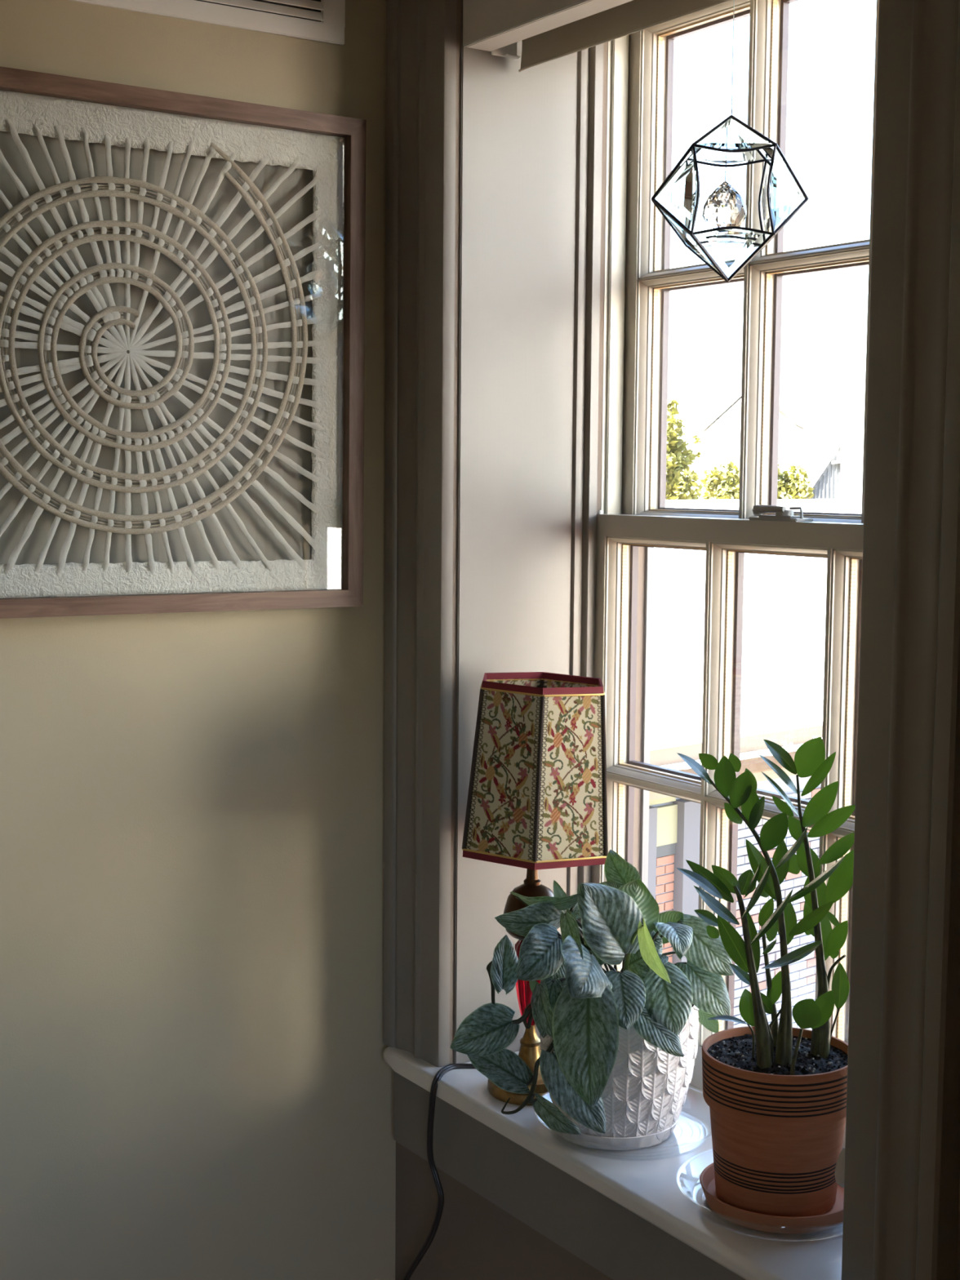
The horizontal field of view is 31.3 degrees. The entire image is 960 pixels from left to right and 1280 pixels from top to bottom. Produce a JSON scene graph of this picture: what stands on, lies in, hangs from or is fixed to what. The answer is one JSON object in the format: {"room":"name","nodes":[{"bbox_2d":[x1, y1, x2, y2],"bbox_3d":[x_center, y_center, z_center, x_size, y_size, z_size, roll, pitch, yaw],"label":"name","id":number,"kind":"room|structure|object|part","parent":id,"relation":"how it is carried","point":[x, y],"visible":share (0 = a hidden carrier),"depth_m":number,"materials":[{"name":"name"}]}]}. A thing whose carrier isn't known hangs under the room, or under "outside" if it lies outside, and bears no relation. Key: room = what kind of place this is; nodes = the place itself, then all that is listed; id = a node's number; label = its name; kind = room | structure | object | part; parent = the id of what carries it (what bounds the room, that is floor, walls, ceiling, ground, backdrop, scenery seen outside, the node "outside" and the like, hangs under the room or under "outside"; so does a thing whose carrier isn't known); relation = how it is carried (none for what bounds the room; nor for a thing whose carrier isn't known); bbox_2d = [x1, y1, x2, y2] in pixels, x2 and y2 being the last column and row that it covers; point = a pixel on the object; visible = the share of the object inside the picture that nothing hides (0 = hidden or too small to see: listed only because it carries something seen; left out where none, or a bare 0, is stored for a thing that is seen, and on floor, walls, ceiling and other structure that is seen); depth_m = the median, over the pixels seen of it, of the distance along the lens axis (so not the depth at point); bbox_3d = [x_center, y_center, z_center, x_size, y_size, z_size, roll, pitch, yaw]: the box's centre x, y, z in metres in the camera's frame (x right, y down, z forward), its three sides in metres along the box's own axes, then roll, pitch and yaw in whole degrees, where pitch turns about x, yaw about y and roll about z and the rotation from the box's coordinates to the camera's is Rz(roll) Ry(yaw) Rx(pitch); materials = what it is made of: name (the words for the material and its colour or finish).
{"room":"living room","nodes":[
{"label":"living room","id":0,"kind":"room"},
{"bbox_2d":[0,0,395,1279],"bbox_3d":[-1.454,0.061,1.329,3.776,2.800,0.120,-3,7,-33],"label":"wall","id":1,"kind":"structure","parent":0,"point":[197,1082],"depth_m":2.03,"materials":[{"name":"beige paint"}]},
{"bbox_2d":[0,66,366,618],"bbox_3d":[-0.391,-0.318,1.909,0.591,0.581,0.029,-3,7,-33],"label":"framed artwork","id":2,"kind":"object","parent":1,"relation":"attached to","point":[182,275],"visible":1,"depth_m":1.94,"materials":[{"name":"beige paper"}]},
{"bbox_3d":[-0.395,-0.040,1.935,0.588,0.024,0.029,-3,7,-33],"label":"frame rail","id":3,"kind":"part","parent":2,"relation":"part of","materials":[{"name":"brown wood"}]},
{"bbox_3d":[-0.388,-0.596,1.884,0.588,0.024,0.029,-3,7,-33],"label":"frame rail","id":4,"kind":"part","parent":2,"relation":"part of","materials":[{"name":"brown wood"}]},
{"bbox_3d":[-0.155,-0.329,2.066,0.024,0.577,0.029,-3,7,-33],"label":"frame rail","id":5,"kind":"part","parent":2,"relation":"part of","materials":[{"name":"brown wood"}]},
{"bbox_2d":[69,0,345,45],"bbox_3d":[-0.355,-0.799,1.899,0.465,0.208,0.007,-3,7,-33],"label":"air vent","id":6,"kind":"object","parent":1,"relation":"in","point":[318,20],"visible":1,"depth_m":1.98,"materials":[{"name":"white metal"}]},
{"bbox_2d":[449,848,733,1139],"bbox_3d":[0.131,0.384,1.849,0.283,0.306,0.202,-3,7,-33],"label":"potted plant","id":7,"kind":"object","parent":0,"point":[619,1049],"visible":0.99,"depth_m":1.81,"materials":[{"name":"green plant"}]},
{"bbox_2d":[555,1120,678,1150],"bbox_3d":[0.147,0.530,1.895,0.144,0.017,0.144,-3,7,-33],"label":"saucer","id":8,"kind":"object","parent":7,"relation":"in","point":[648,1140],"visible":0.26,"depth_m":1.83,"materials":[{"name":"white ceramic"}]},
{"bbox_2d":[539,1003,699,1139],"bbox_3d":[0.152,0.462,1.887,0.177,0.143,0.177,-3,7,-33],"label":"pot","id":9,"kind":"object","parent":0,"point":[645,1091],"depth_m":1.81,"materials":[{"name":"white ceramic"}]},
{"bbox_2d":[395,0,959,1279],"bbox_3d":[0.771,0.100,1.117,0.306,2.600,2.700,-3,7,-33],"label":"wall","id":10,"kind":"structure","parent":0,"point":[475,1238],"depth_m":2.09,"materials":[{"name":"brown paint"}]},
{"bbox_2d":[383,0,456,1066],"bbox_3d":[-0.075,-0.191,2.069,0.027,1.418,0.116,-3,7,-33],"label":"trim","id":11,"kind":"structure","parent":10,"relation":"attached to","point":[421,34],"depth_m":2.06,"materials":[{"name":"grey paint"}]},
{"bbox_2d":[394,1071,745,1279],"bbox_3d":[0.147,0.622,1.808,0.020,0.104,0.898,-3,7,-33],"label":"trim","id":12,"kind":"structure","parent":10,"relation":"attached to","point":[614,1240],"depth_m":1.90,"materials":[{"name":"grey paint"}]},
{"bbox_2d":[383,1046,843,1279],"bbox_3d":[0.219,0.556,1.848,0.266,0.020,0.916,-3,7,-33],"label":"windowsill","id":13,"kind":"structure","parent":10,"relation":"attached to","point":[651,1190],"depth_m":1.77,"materials":[{"name":"white paint"}]},
{"bbox_2d":[402,671,608,1279],"bbox_3d":[0.030,0.441,2.052,0.189,0.809,0.288,-3,7,-33],"label":"table lamp","id":14,"kind":"object","parent":13,"relation":"on","point":[537,798],"visible":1,"depth_m":1.92,"materials":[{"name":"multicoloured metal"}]},
{"bbox_3d":[-0.008,0.145,1.935,0.025,0.181,0.004,-1,6,-19],"label":"corner trim","id":15,"kind":"part","parent":14,"relation":"part of","materials":[{"name":"brown fabric"}]},
{"bbox_3d":[0.026,0.149,1.914,0.093,0.188,0.016,4,6,32],"label":"shade panel","id":16,"kind":"part","parent":14,"relation":"part of","materials":[{"name":"fabric"}]},
{"bbox_3d":[0.030,0.138,2.039,0.093,0.188,0.016,-2,6,-28],"label":"shade panel","id":17,"kind":"part","parent":14,"relation":"part of","materials":[{"name":"fabric"}]},
{"bbox_3d":[0.063,0.241,1.985,0.187,0.014,0.171,-3,7,-33],"label":"velvet trim","id":18,"kind":"part","parent":14,"relation":"part of","materials":[{"name":"red fabric"}]},
{"bbox_3d":[0.065,0.153,1.890,0.005,0.182,0.020,3,6,26],"label":"corner trim","id":19,"kind":"part","parent":14,"relation":"part of","materials":[{"name":"brown fabric"}]},
{"bbox_3d":[0.070,0.137,2.061,0.004,0.182,0.020,-2,6,-23],"label":"corner trim","id":20,"kind":"part","parent":14,"relation":"part of","materials":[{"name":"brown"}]},
{"bbox_3d":[0.072,0.049,1.966,0.158,0.013,0.144,-3,7,-33],"label":"velvet trim","id":21,"kind":"part","parent":14,"relation":"part of","materials":[{"name":"red fabric"}]},
{"bbox_3d":[0.100,0.153,1.909,0.093,0.188,0.009,-2,6,-28],"label":"shade panel","id":22,"kind":"part","parent":14,"relation":"part of","materials":[{"name":"fabric"}]},
{"bbox_3d":[0.104,0.141,2.040,0.093,0.188,0.009,4,6,32],"label":"shade panel","id":23,"kind":"part","parent":14,"relation":"part of","materials":[{"name":"fabric"}]},
{"bbox_3d":[0.140,0.153,1.931,0.005,0.182,0.013,-3,7,-33],"label":"corner trim","id":24,"kind":"part","parent":14,"relation":"part of","materials":[{"name":"brown fabric"}]},
{"bbox_2d":[539,1119,711,1160],"bbox_3d":[0.165,0.530,1.893,0.211,0.022,0.211,-3,7,-33],"label":"saucer","id":25,"kind":"object","parent":13,"relation":"on","point":[552,1132],"visible":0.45,"depth_m":1.83,"materials":[{"name":"clear glass"}]},
{"bbox_2d":[675,1167,842,1241],"bbox_3d":[0.296,0.549,1.703,0.203,0.022,0.203,-3,7,-33],"label":"saucer","id":26,"kind":"object","parent":13,"relation":"on","point":[696,1205],"visible":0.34,"depth_m":1.63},
{"bbox_2d":[453,0,879,1147],"bbox_3d":[0.309,-0.102,1.861,0.364,1.488,0.828,-3,7,-33],"label":"window","id":27,"kind":"structure","parent":10,"relation":"in","point":[548,582],"depth_m":2.07,"materials":[{"name":"grey paint"}]},
{"bbox_3d":[0.044,-0.136,2.081,0.167,1.308,0.004,-3,7,-33],"label":"reveal panel","id":28,"kind":"part","parent":27,"relation":"part of","materials":[{"name":"grey paint"}]},
{"bbox_2d":[462,0,879,1187],"bbox_3d":[0.190,-0.137,1.776,0.083,1.237,0.650,-3,7,-33],"label":"roller blind","id":29,"kind":"object","parent":27,"relation":"attached to","point":[548,30],"visible":0.73,"depth_m":1.89,"materials":[{"name":"grey fabric"}]},
{"bbox_3d":[0.337,0.486,1.582,0.019,0.037,0.019,-3,7,-33],"label":"pull knob","id":30,"kind":"part","parent":29,"relation":"part of","materials":[{"name":"grey"}]},
{"bbox_3d":[0.342,-0.095,1.526,0.001,1.138,0.001,-3,7,-33],"label":"pull cord","id":31,"kind":"part","parent":29,"relation":"part of","materials":[{"name":"grey plastic"}]},
{"bbox_3d":[0.332,0.203,1.913,0.034,0.670,0.668,-3,7,-33],"label":"sash","id":32,"kind":"part","parent":27,"relation":"part of","materials":[{"name":"beige paint"}]},
{"bbox_2d":[651,0,808,281],"bbox_3d":[0.261,-0.566,1.780,0.163,0.382,0.086,1,5,3],"label":"suncatcher","id":33,"kind":"object","parent":27,"relation":"hanging from","point":[726,247],"visible":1,"depth_m":1.77,"materials":[{"name":"grey"}]},
{"bbox_3d":[0.201,-0.462,1.771,0.005,0.089,0.061,-5,8,-44],"label":"glass pane","id":34,"kind":"part","parent":33,"relation":"part of","materials":[{"name":"clear glass"}]},
{"bbox_3d":[0.219,-0.419,1.797,0.059,0.084,0.059,-4,7,-42],"label":"glass pane","id":35,"kind":"part","parent":33,"relation":"part of","materials":[{"name":"clear glass"}]},
{"bbox_3d":[0.256,-0.509,1.786,0.010,0.063,0.001,1,5,3],"label":"chain","id":36,"kind":"part","parent":33,"relation":"part of","materials":[{"name":"grey"}]},
{"bbox_3d":[0.263,-0.526,1.826,0.059,0.043,0.059,-4,7,-42],"label":"glass pane","id":37,"kind":"part","parent":33,"relation":"part of","materials":[{"name":"clear glass"}]},
{"bbox_3d":[0.256,-0.397,1.758,0.067,0.049,0.058,-3,7,-33],"label":"glass pane","id":38,"kind":"part","parent":33,"relation":"part of","materials":[{"name":"clear glass"}]},
{"bbox_3d":[0.262,-0.652,1.772,0.001,0.208,0.001,-3,7,-33],"label":"cord","id":39,"kind":"part","parent":33,"relation":"part of","materials":[{"name":"grey plastic"}]},
{"bbox_3d":[0.259,-0.518,1.743,0.059,0.043,0.059,-4,7,-42],"label":"glass pane","id":40,"kind":"part","parent":33,"relation":"part of","materials":[{"name":"clear glass"}]},
{"bbox_3d":[0.321,-0.464,1.809,0.005,0.089,0.061,-5,8,-44],"label":"glass pane","id":41,"kind":"part","parent":33,"relation":"part of","materials":[{"name":"clear glass"}]},
{"bbox_3d":[0.302,-0.501,1.784,0.059,0.084,0.059,-4,7,-42],"label":"glass pane","id":42,"kind":"part","parent":33,"relation":"part of","materials":[{"name":"clear glass"}]},
{"bbox_3d":[0.319,-0.460,1.765,0.061,0.089,0.005,-4,7,-40],"label":"glass pane","id":43,"kind":"part","parent":33,"relation":"part of","materials":[{"name":"clear glass"}]},
{"bbox_3d":[0.379,-0.434,1.878,0.034,0.660,0.685,-3,7,-33],"label":"sash","id":44,"kind":"part","parent":27,"relation":"part of","materials":[{"name":"beige paint"}]},
{"bbox_2d":[625,514,862,1043],"bbox_3d":[0.350,0.202,1.925,0.009,0.670,0.668,-3,7,-33],"label":"grille","id":45,"kind":"object","parent":27,"relation":"attached to","point":[735,558],"depth_m":1.99,"materials":[{"name":"grey wood"}]},
{"bbox_2d":[657,0,868,515],"bbox_3d":[0.397,-0.435,1.890,0.009,0.660,0.685,-3,7,-33],"label":"grille","id":46,"kind":"object","parent":27,"relation":"attached to","point":[779,52],"depth_m":1.99,"materials":[{"name":"grey wood"}]},
{"bbox_2d":[841,0,959,1279],"bbox_3d":[0.361,-0.124,1.416,0.027,1.418,0.116,-3,7,-33],"label":"trim","id":47,"kind":"structure","parent":10,"relation":"attached to","point":[902,1174],"depth_m":1.42,"materials":[{"name":"grey paint"}]},
{"bbox_2d":[676,737,855,1217],"bbox_3d":[0.277,0.325,1.673,0.183,0.454,0.148,-1,6,-13],"label":"plant","id":48,"kind":"object","parent":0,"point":[775,1093],"visible":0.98,"depth_m":1.66,"materials":[{"name":"green plant"}]},
{"bbox_3d":[0.263,0.393,1.667,0.013,0.045,0.003,-5,8,-45],"label":"stem","id":49,"kind":"part","parent":48,"relation":"part of","materials":[{"name":"green plant"}]},
{"bbox_3d":[0.266,0.274,1.675,0.050,0.281,0.089,-3,7,-33],"label":"stem","id":50,"kind":"part","parent":48,"relation":"part of","materials":[{"name":"green plant"}]},
{"bbox_3d":[0.265,0.328,1.661,0.017,0.176,0.050,-3,7,-33],"label":"stem","id":51,"kind":"part","parent":48,"relation":"part of","materials":[{"name":"green plant"}]},
{"bbox_3d":[0.277,0.374,1.673,0.004,0.081,0.027,-3,7,-34],"label":"stem","id":52,"kind":"part","parent":48,"relation":"part of","materials":[{"name":"green plant"}]},
{"bbox_3d":[0.290,0.342,1.711,0.009,0.140,0.027,-4,7,-37],"label":"stem","id":53,"kind":"part","parent":48,"relation":"part of","materials":[{"name":"green plant"}]},
{"bbox_2d":[699,1162,844,1234],"bbox_3d":[0.296,0.548,1.701,0.156,0.021,0.156,-3,7,-33],"label":"saucer","id":54,"kind":"object","parent":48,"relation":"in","point":[834,1215],"visible":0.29,"depth_m":1.64,"materials":[{"name":"brown ceramic"}]},
{"bbox_3d":[0.292,0.385,1.692,0.003,0.057,0.022,-3,7,-33],"label":"stem","id":55,"kind":"part","parent":48,"relation":"part of","materials":[{"name":"green plant"}]},
{"bbox_3d":[0.293,0.476,1.691,0.150,0.150,0.150,-3,7,-33],"label":"pot","id":56,"kind":"part","parent":48,"relation":"part of","materials":[{"name":"ceramic"}]},
{"bbox_3d":[0.302,0.396,1.637,0.004,0.046,0.025,4,7,34],"label":"stem","id":57,"kind":"part","parent":48,"relation":"part of","materials":[{"name":"green plant"}]},
{"bbox_3d":[0.327,0.274,1.692,0.021,0.278,0.053,-3,7,-33],"label":"stem","id":58,"kind":"part","parent":48,"relation":"part of","materials":[{"name":"green plant"}]},
{"bbox_3d":[0.348,0.387,1.691,0.004,0.055,0.020,-2,6,-20],"label":"stem","id":59,"kind":"part","parent":48,"relation":"part of","materials":[{"name":"green plant"}]},
{"bbox_3d":[0.348,0.360,1.684,0.008,0.109,0.024,-3,7,-33],"label":"stem","id":60,"kind":"part","parent":48,"relation":"part of","materials":[{"name":"green plant"}]},
{"label":"outside","id":61,"kind":"structure","parent":0,"visible":0},
{"bbox_3d":[66.658,1.570,46.849,159.634,0.200,240.000,-3,7,-33],"label":"ground","id":62,"kind":"structure","parent":61,"visible":0},
{"bbox_2d":[665,398,704,499],"bbox_3d":[3.487,-1.091,32.216,1.384,6.871,1.204,-3,7,-33],"label":"tree","id":63,"kind":"object","parent":62,"relation":"on","point":[678,485],"visible":0.4,"depth_m":31.90,"materials":[{"name":"green plant"}]},
{"bbox_2d":[692,435,739,499],"bbox_3d":[4.942,-1.065,35.267,1.116,6.253,0.839,-3,7,-33],"label":"tree","id":64,"kind":"object","parent":62,"relation":"on","point":[722,483],"visible":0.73,"depth_m":34.96,"materials":[{"name":"green plant"}]},
{"bbox_2d":[679,387,804,499],"bbox_3d":[7.254,-3.199,49.609,2.886,8.013,8.020,0,5,0],"label":"gabled house","id":65,"kind":"structure","parent":62,"relation":"on","point":[717,424],"depth_m":46.00,"materials":[{"name":"white"}]},
{"bbox_2d":[648,498,862,1030],"bbox_3d":[2.484,1.026,19.575,19.200,5.061,8.967,-4,7,-41],"label":"building","id":66,"kind":"structure","parent":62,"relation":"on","point":[784,605],"depth_m":14.68,"materials":[{"name":"grey"}]},
{"bbox_3d":[1.105,2.724,13.057,0.510,2.896,0.120,-4,7,-41],"label":"post","id":67,"kind":"part","parent":66,"relation":"part of","materials":[{"name":"grey"}]},
{"bbox_3d":[1.374,2.903,13.388,0.310,2.480,0.012,-4,7,-41],"label":"brick panel","id":68,"kind":"part","parent":66,"relation":"part of","materials":[{"name":"orange"}]},
{"bbox_3d":[1.394,1.625,13.255,0.310,0.090,0.040,-4,7,-41],"label":"rail","id":69,"kind":"part","parent":66,"relation":"part of","materials":[{"name":"grey"}]},
{"bbox_2d":[670,767,690,769],"bbox_3d":[1.447,0.938,12.566,0.215,0.024,0.057,-4,7,-41],"label":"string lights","id":70,"kind":"object","parent":66,"relation":"attached to","point":[687,767],"depth_m":12.62,"materials":[{"name":"white"}]},
{"bbox_3d":[1.606,2.686,13.501,0.210,2.896,0.120,-4,7,-41],"label":"post","id":71,"kind":"part","parent":66,"relation":"part of","materials":[{"name":"grey"}]},
{"bbox_2d":[739,754,773,759],"bbox_3d":[2.095,0.886,13.141,0.391,0.031,0.057,-4,7,-41],"label":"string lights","id":72,"kind":"object","parent":66,"relation":"attached to","point":[753,754],"depth_m":13.18,"materials":[{"name":"white"}]},
{"bbox_2d":[781,740,798,751],"bbox_3d":[2.398,0.823,13.405,0.206,0.096,0.057,-4,7,-41],"label":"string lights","id":73,"kind":"object","parent":66,"relation":"attached to","point":[789,747],"depth_m":13.42,"materials":[{"name":"white"}]},
{"bbox_2d":[777,456,814,499],"bbox_3d":[5.715,-0.693,33.323,1.420,5.898,0.886,0,6,-4],"label":"tree","id":74,"kind":"object","parent":62,"relation":"on","point":[790,485],"visible":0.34,"depth_m":32.95,"materials":[{"name":"green plant"}]},
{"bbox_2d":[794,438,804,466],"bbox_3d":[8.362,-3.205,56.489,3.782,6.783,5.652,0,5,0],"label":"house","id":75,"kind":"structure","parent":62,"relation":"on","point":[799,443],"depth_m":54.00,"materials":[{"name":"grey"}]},
{"bbox_2d":[795,425,863,498],"bbox_3d":[6.549,-1.557,39.397,5.482,6.657,4.232,0,5,0],"label":"house","id":76,"kind":"structure","parent":62,"relation":"on","point":[833,460],"depth_m":37.98,"materials":[{"name":"grey"}]},
{"bbox_2d":[831,459,842,463],"bbox_3d":[7.889,-3.940,37.924,0.217,0.103,0.260,0,5,0],"label":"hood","id":77,"kind":"object","parent":76,"relation":"attached to","point":[833,461],"depth_m":37.80,"materials":[{"name":"white"}]}
]}

